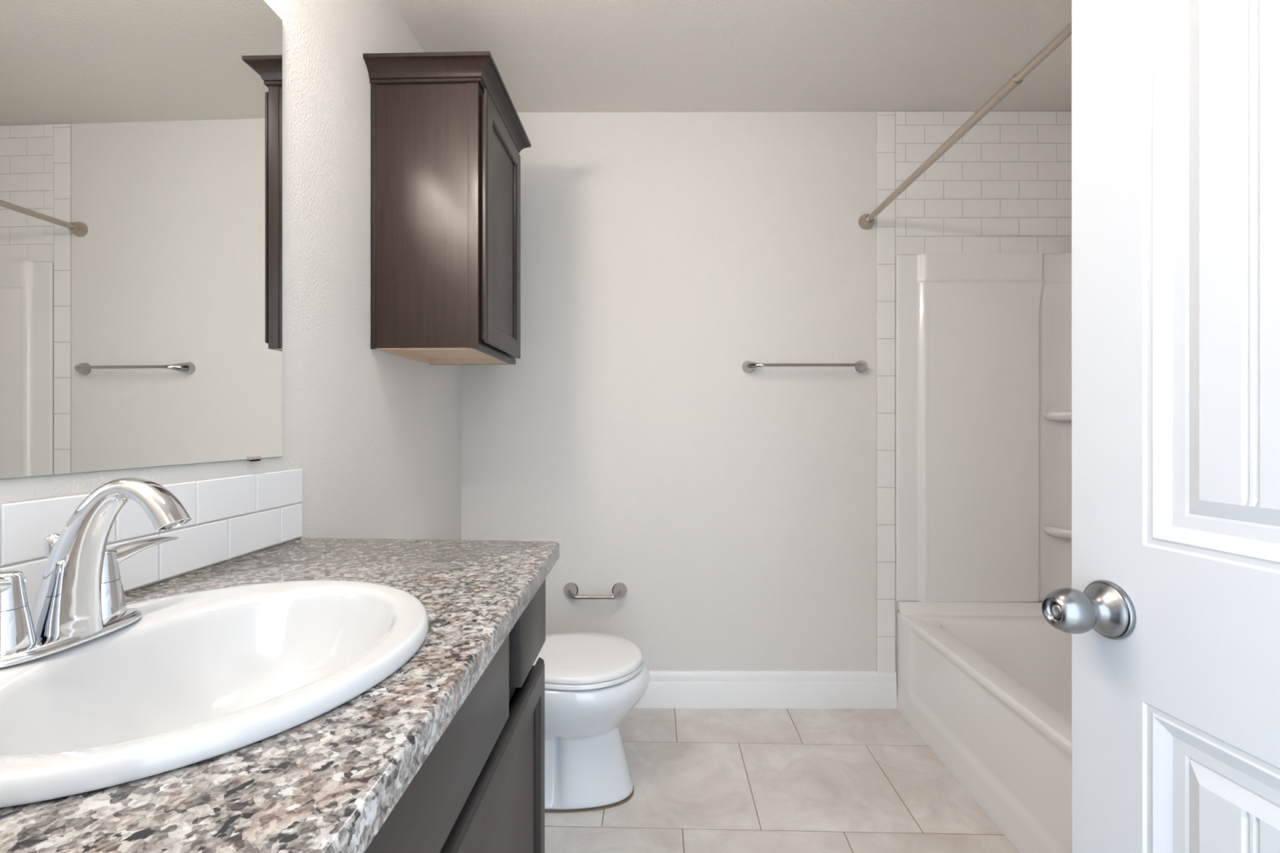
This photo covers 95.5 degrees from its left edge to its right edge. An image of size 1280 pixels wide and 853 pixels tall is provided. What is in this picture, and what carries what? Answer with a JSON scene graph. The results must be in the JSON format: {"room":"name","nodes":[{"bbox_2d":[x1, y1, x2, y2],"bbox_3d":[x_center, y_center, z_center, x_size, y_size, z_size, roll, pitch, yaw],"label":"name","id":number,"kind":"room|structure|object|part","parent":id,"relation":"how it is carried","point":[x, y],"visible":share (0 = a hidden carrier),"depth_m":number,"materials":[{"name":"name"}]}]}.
{"room":"bathroom","nodes":[
{"label":"bathroom","id":0,"kind":"room"},
{"bbox_2d":[0,0,461,593],"bbox_3d":[-0.817,-0.070,1.193,0.100,2.538,2.580,0,0,2],"label":"wall","id":1,"kind":"structure","parent":0,"point":[374,436],"depth_m":1.46,"materials":[{"name":"paint"}]},
{"bbox_2d":[0,0,282,479],"bbox_3d":[-0.776,-0.398,0.659,0.010,0.932,1.154,0,0,2],"label":"wall mirror","id":2,"kind":"object","parent":1,"relation":"attached to","point":[141,140],"visible":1,"depth_m":0.89,"materials":[{"name":"clear glass"}]},
{"bbox_2d":[0,468,302,610],"bbox_3d":[-0.778,0.172,0.671,0.007,0.154,1.267,0,0,2],"label":"tile backsplash","id":3,"kind":"structure","parent":1,"relation":"attached to","point":[234,517],"depth_m":0.99,"materials":[{"name":"white tile"}]},
{"bbox_2d":[363,51,531,364],"bbox_3d":[-0.574,-0.618,1.841,0.348,0.802,0.521,0,0,2],"label":"upper cabinet","id":4,"kind":"object","parent":1,"relation":"attached to","point":[448,135],"visible":1,"depth_m":1.63,"materials":[{"name":"brown wood"}]},
{"bbox_3d":[-0.606,-0.231,1.841,0.284,0.025,0.431,0,0,2],"label":"underside panel","id":5,"kind":"part","parent":4,"relation":"part of","materials":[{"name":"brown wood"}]},
{"bbox_3d":[-0.574,-0.989,1.841,0.348,0.060,0.521,0,0,2],"label":"crown moulding","id":6,"kind":"part","parent":4,"relation":"part of","materials":[{"name":"brown wood"}]},
{"bbox_3d":[-0.433,-0.594,1.836,0.020,0.714,0.406,0,0,2],"label":"cabinet door","id":7,"kind":"part","parent":4,"relation":"part of","materials":[{"name":"brown wood"}]},
{"bbox_2d":[391,0,1071,112],"bbox_3d":[0.502,-1.339,1.226,2.735,0.100,2.720,0,0,2],"label":"ceiling","id":8,"kind":"structure","parent":0,"point":[548,55],"depth_m":1.99,"materials":[{"name":"paint"}]},
{"bbox_2d":[461,111,1042,683],"bbox_3d":[0.592,-0.070,2.433,2.850,2.538,0.100,0,0,0],"label":"wall","id":9,"kind":"structure","parent":0,"point":[663,254],"depth_m":2.38,"materials":[{"name":"paint"}]},
{"bbox_2d":[563,582,626,599],"bbox_3d":[-0.184,0.671,2.353,0.262,0.062,0.078,0,0,2],"label":"toilet paper holder","id":10,"kind":"object","parent":9,"relation":"attached to","point":[571,590],"visible":1,"depth_m":2.34,"materials":[{"name":"silver metal"}]},
{"bbox_2d":[633,671,897,708],"bbox_3d":[0.156,1.075,2.377,1.780,0.147,0.014,0,0,0],"label":"baseboard","id":11,"kind":"structure","parent":9,"relation":"attached to","point":[665,689],"depth_m":2.37,"materials":[{"name":"white paint"}]},
{"bbox_2d":[742,360,867,373],"bbox_3d":[0.675,-0.245,2.347,0.514,0.052,0.076,0,0,0],"label":"towel bar","id":12,"kind":"object","parent":9,"relation":"attached to","point":[748,366],"visible":1,"depth_m":2.31,"materials":[{"name":"silver metal"}]},
{"bbox_2d":[876,111,895,672],"bbox_3d":[1.007,-0.138,2.378,0.075,2.300,0.008,0,0,2],"label":"trim","id":13,"kind":"structure","parent":9,"relation":"attached to","point":[886,121],"depth_m":2.37,"materials":[{"name":"white tile"}]},
{"bbox_2d":[857,21,1071,229],"bbox_3d":[0.904,-0.829,1.616,0.063,0.080,1.530,0,0,2],"label":"shower curtain rod","id":14,"kind":"object","parent":9,"relation":"attached to","point":[866,221],"visible":0.96,"depth_m":1.55,"materials":[{"name":"silver metal"}]},
{"bbox_2d":[544,708,1019,852],"bbox_3d":[0.481,1.179,0.487,2.735,0.060,4.200,0,0,2],"label":"floor","id":15,"kind":"structure","parent":0,"point":[705,780],"depth_m":1.83,"materials":[{"name":"beige tile"}]},
{"bbox_2d":[364,579,545,852],"bbox_3d":[-0.499,0.715,0.644,0.562,0.868,1.216,0,0,2],"label":"bathroom vanity","id":16,"kind":"object","parent":15,"relation":"on","point":[480,788],"visible":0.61,"depth_m":0.85,"materials":[{"name":"black"}]},
{"bbox_2d":[0,537,559,852],"bbox_3d":[-0.474,0.265,0.664,0.614,0.032,1.270,0,0,2],"label":"countertop","id":17,"kind":"structure","parent":16,"relation":"on","point":[329,782],"depth_m":0.45,"materials":[{"name":"stone"}]},
{"bbox_2d":[0,580,429,808],"bbox_3d":[-0.470,0.301,0.619,0.464,0.147,0.515,0,0,2],"label":"sink","id":18,"kind":"object","parent":17,"relation":"in","point":[200,676],"visible":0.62,"depth_m":0.64,"materials":[{"name":"white ceramic"}]},
{"bbox_2d":[0,477,191,667],"bbox_3d":[-0.613,0.141,0.623,0.207,0.173,0.198,0,0,-45],"label":"bathroom faucet","id":19,"kind":"object","parent":18,"relation":"on","point":[79,598],"visible":1,"depth_m":0.61,"materials":[{"name":"silver metal"}]},
{"bbox_3d":[-0.628,0.159,0.536,0.038,0.038,0.109,0,0,2],"label":"lever","id":20,"kind":"part","parent":19,"relation":"part of","materials":[{"name":"silver metal"}]},
{"bbox_3d":[-0.629,0.200,0.573,0.047,0.040,0.047,0,0,2],"label":"handle","id":21,"kind":"part","parent":19,"relation":"part of","materials":[{"name":"silver metal"}]},
{"bbox_3d":[-0.650,0.171,0.645,0.017,0.105,0.017,0,0,2],"label":"lift rod","id":22,"kind":"part","parent":19,"relation":"part of","materials":[{"name":"silver metal"}]},
{"bbox_3d":[-0.616,0.223,0.623,0.062,0.010,0.166,0,0,2],"label":"plate","id":23,"kind":"part","parent":19,"relation":"part of","materials":[{"name":"silver metal"}]},
{"bbox_3d":[-0.626,0.200,0.674,0.047,0.040,0.047,0,0,2],"label":"handle","id":24,"kind":"part","parent":19,"relation":"part of","materials":[{"name":"silver metal"}]},
{"bbox_3d":[-0.624,0.159,0.711,0.038,0.038,0.109,0,0,2],"label":"lever","id":25,"kind":"part","parent":19,"relation":"part of","materials":[{"name":"silver metal"}]},
{"bbox_3d":[-0.235,0.385,0.508,0.027,0.164,0.854,0,0,2],"label":"false drawer","id":26,"kind":"part","parent":16,"relation":"part of","materials":[{"name":"brown wood"}]},
{"bbox_3d":[-0.223,0.759,0.959,0.027,0.530,0.568,0,0,2],"label":"cabinet door","id":27,"kind":"part","parent":16,"relation":"part of","materials":[{"name":"brown wood"}]},
{"bbox_3d":[-0.218,0.381,1.133,0.027,0.156,0.220,0,0,2],"label":"drawer","id":28,"kind":"part","parent":16,"relation":"part of","materials":[{"name":"brown wood"}]},
{"bbox_2d":[533,632,649,813],"bbox_3d":[-0.354,0.785,1.846,0.770,0.728,0.420,0,0,2],"label":"toilet","id":29,"kind":"object","parent":15,"relation":"on","point":[593,681],"visible":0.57,"depth_m":1.75,"materials":[{"name":"white ceramic"}]},
{"bbox_3d":[-0.242,0.732,1.843,0.503,0.044,0.374,0,0,2],"label":"lid","id":30,"kind":"part","parent":29,"relation":"part of","materials":[{"name":"white plastic"}]},
{"bbox_3d":[-0.222,0.746,1.842,0.463,0.015,0.374,0,0,2],"label":"seat","id":31,"kind":"part","parent":29,"relation":"part of","materials":[{"name":"white plastic"}]},
{"bbox_2d":[896,601,1071,852],"bbox_3d":[1.401,0.931,1.603,0.754,0.436,1.525,0,0,2],"label":"bathtub","id":32,"kind":"object","parent":15,"relation":"on","point":[987,686],"visible":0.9,"depth_m":1.90,"materials":[{"name":"white ceramic"}]},
{"bbox_3d":[-0.002,-0.070,-0.060,1.600,2.538,0.120,0,0,2],"label":"wall","id":33,"kind":"structure","parent":0,"visible":0},
{"bbox_2d":[1041,0,1279,852],"bbox_3d":[0.594,0.129,0.391,0.112,2.024,0.768,0,0,-6],"label":"door","id":34,"kind":"structure","parent":33,"relation":"in","point":[1171,611],"depth_m":0.64,"materials":[{"name":"white paint"}]},
{"bbox_3d":[0.526,0.226,0.713,0.048,0.054,0.054,0,0,2],"label":"knob","id":35,"kind":"part","parent":34,"relation":"part of","materials":[{"name":"silver metal"}]},
{"bbox_3d":[1.831,-0.070,1.625,0.100,2.538,1.850,0,0,2],"label":"wall","id":36,"kind":"structure","parent":0,"visible":0},
{"bbox_2d":[895,111,1071,260],"bbox_3d":[1.402,-0.985,1.614,0.757,0.606,1.550,0,0,2],"label":"wall tile","id":37,"kind":"object","parent":36,"relation":"attached to","point":[1005,186],"depth_m":2.37,"materials":[{"name":"white tile"}]},
{"bbox_2d":[896,253,1071,602],"bbox_3d":[1.403,0.006,1.612,0.757,1.414,1.547,0,0,2],"label":"tub surround","id":38,"kind":"object","parent":36,"relation":"attached to","point":[984,340],"visible":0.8,"depth_m":2.36,"materials":[{"name":"white plastic"}]},
{"bbox_3d":[1.741,0.006,2.285,0.088,1.413,0.273,0,0,-37],"label":"corner panel","id":39,"kind":"part","parent":38,"relation":"part of","materials":[{"name":"white plastic"}]},
{"bbox_2d":[1044,526,1071,537],"bbox_3d":[1.722,0.424,2.292,0.157,0.039,0.168,0,0,2],"label":"corner shelf","id":40,"kind":"object","parent":38,"relation":"attached to","point":[1049,531],"depth_m":2.33,"materials":[{"name":"white plastic"}]},
{"bbox_2d":[1044,410,1071,420],"bbox_3d":[1.722,-0.043,2.292,0.157,0.039,0.168,0,0,2],"label":"corner shelf","id":41,"kind":"object","parent":38,"relation":"attached to","point":[1048,415],"depth_m":2.33,"materials":[{"name":"white plastic"}]}
]}

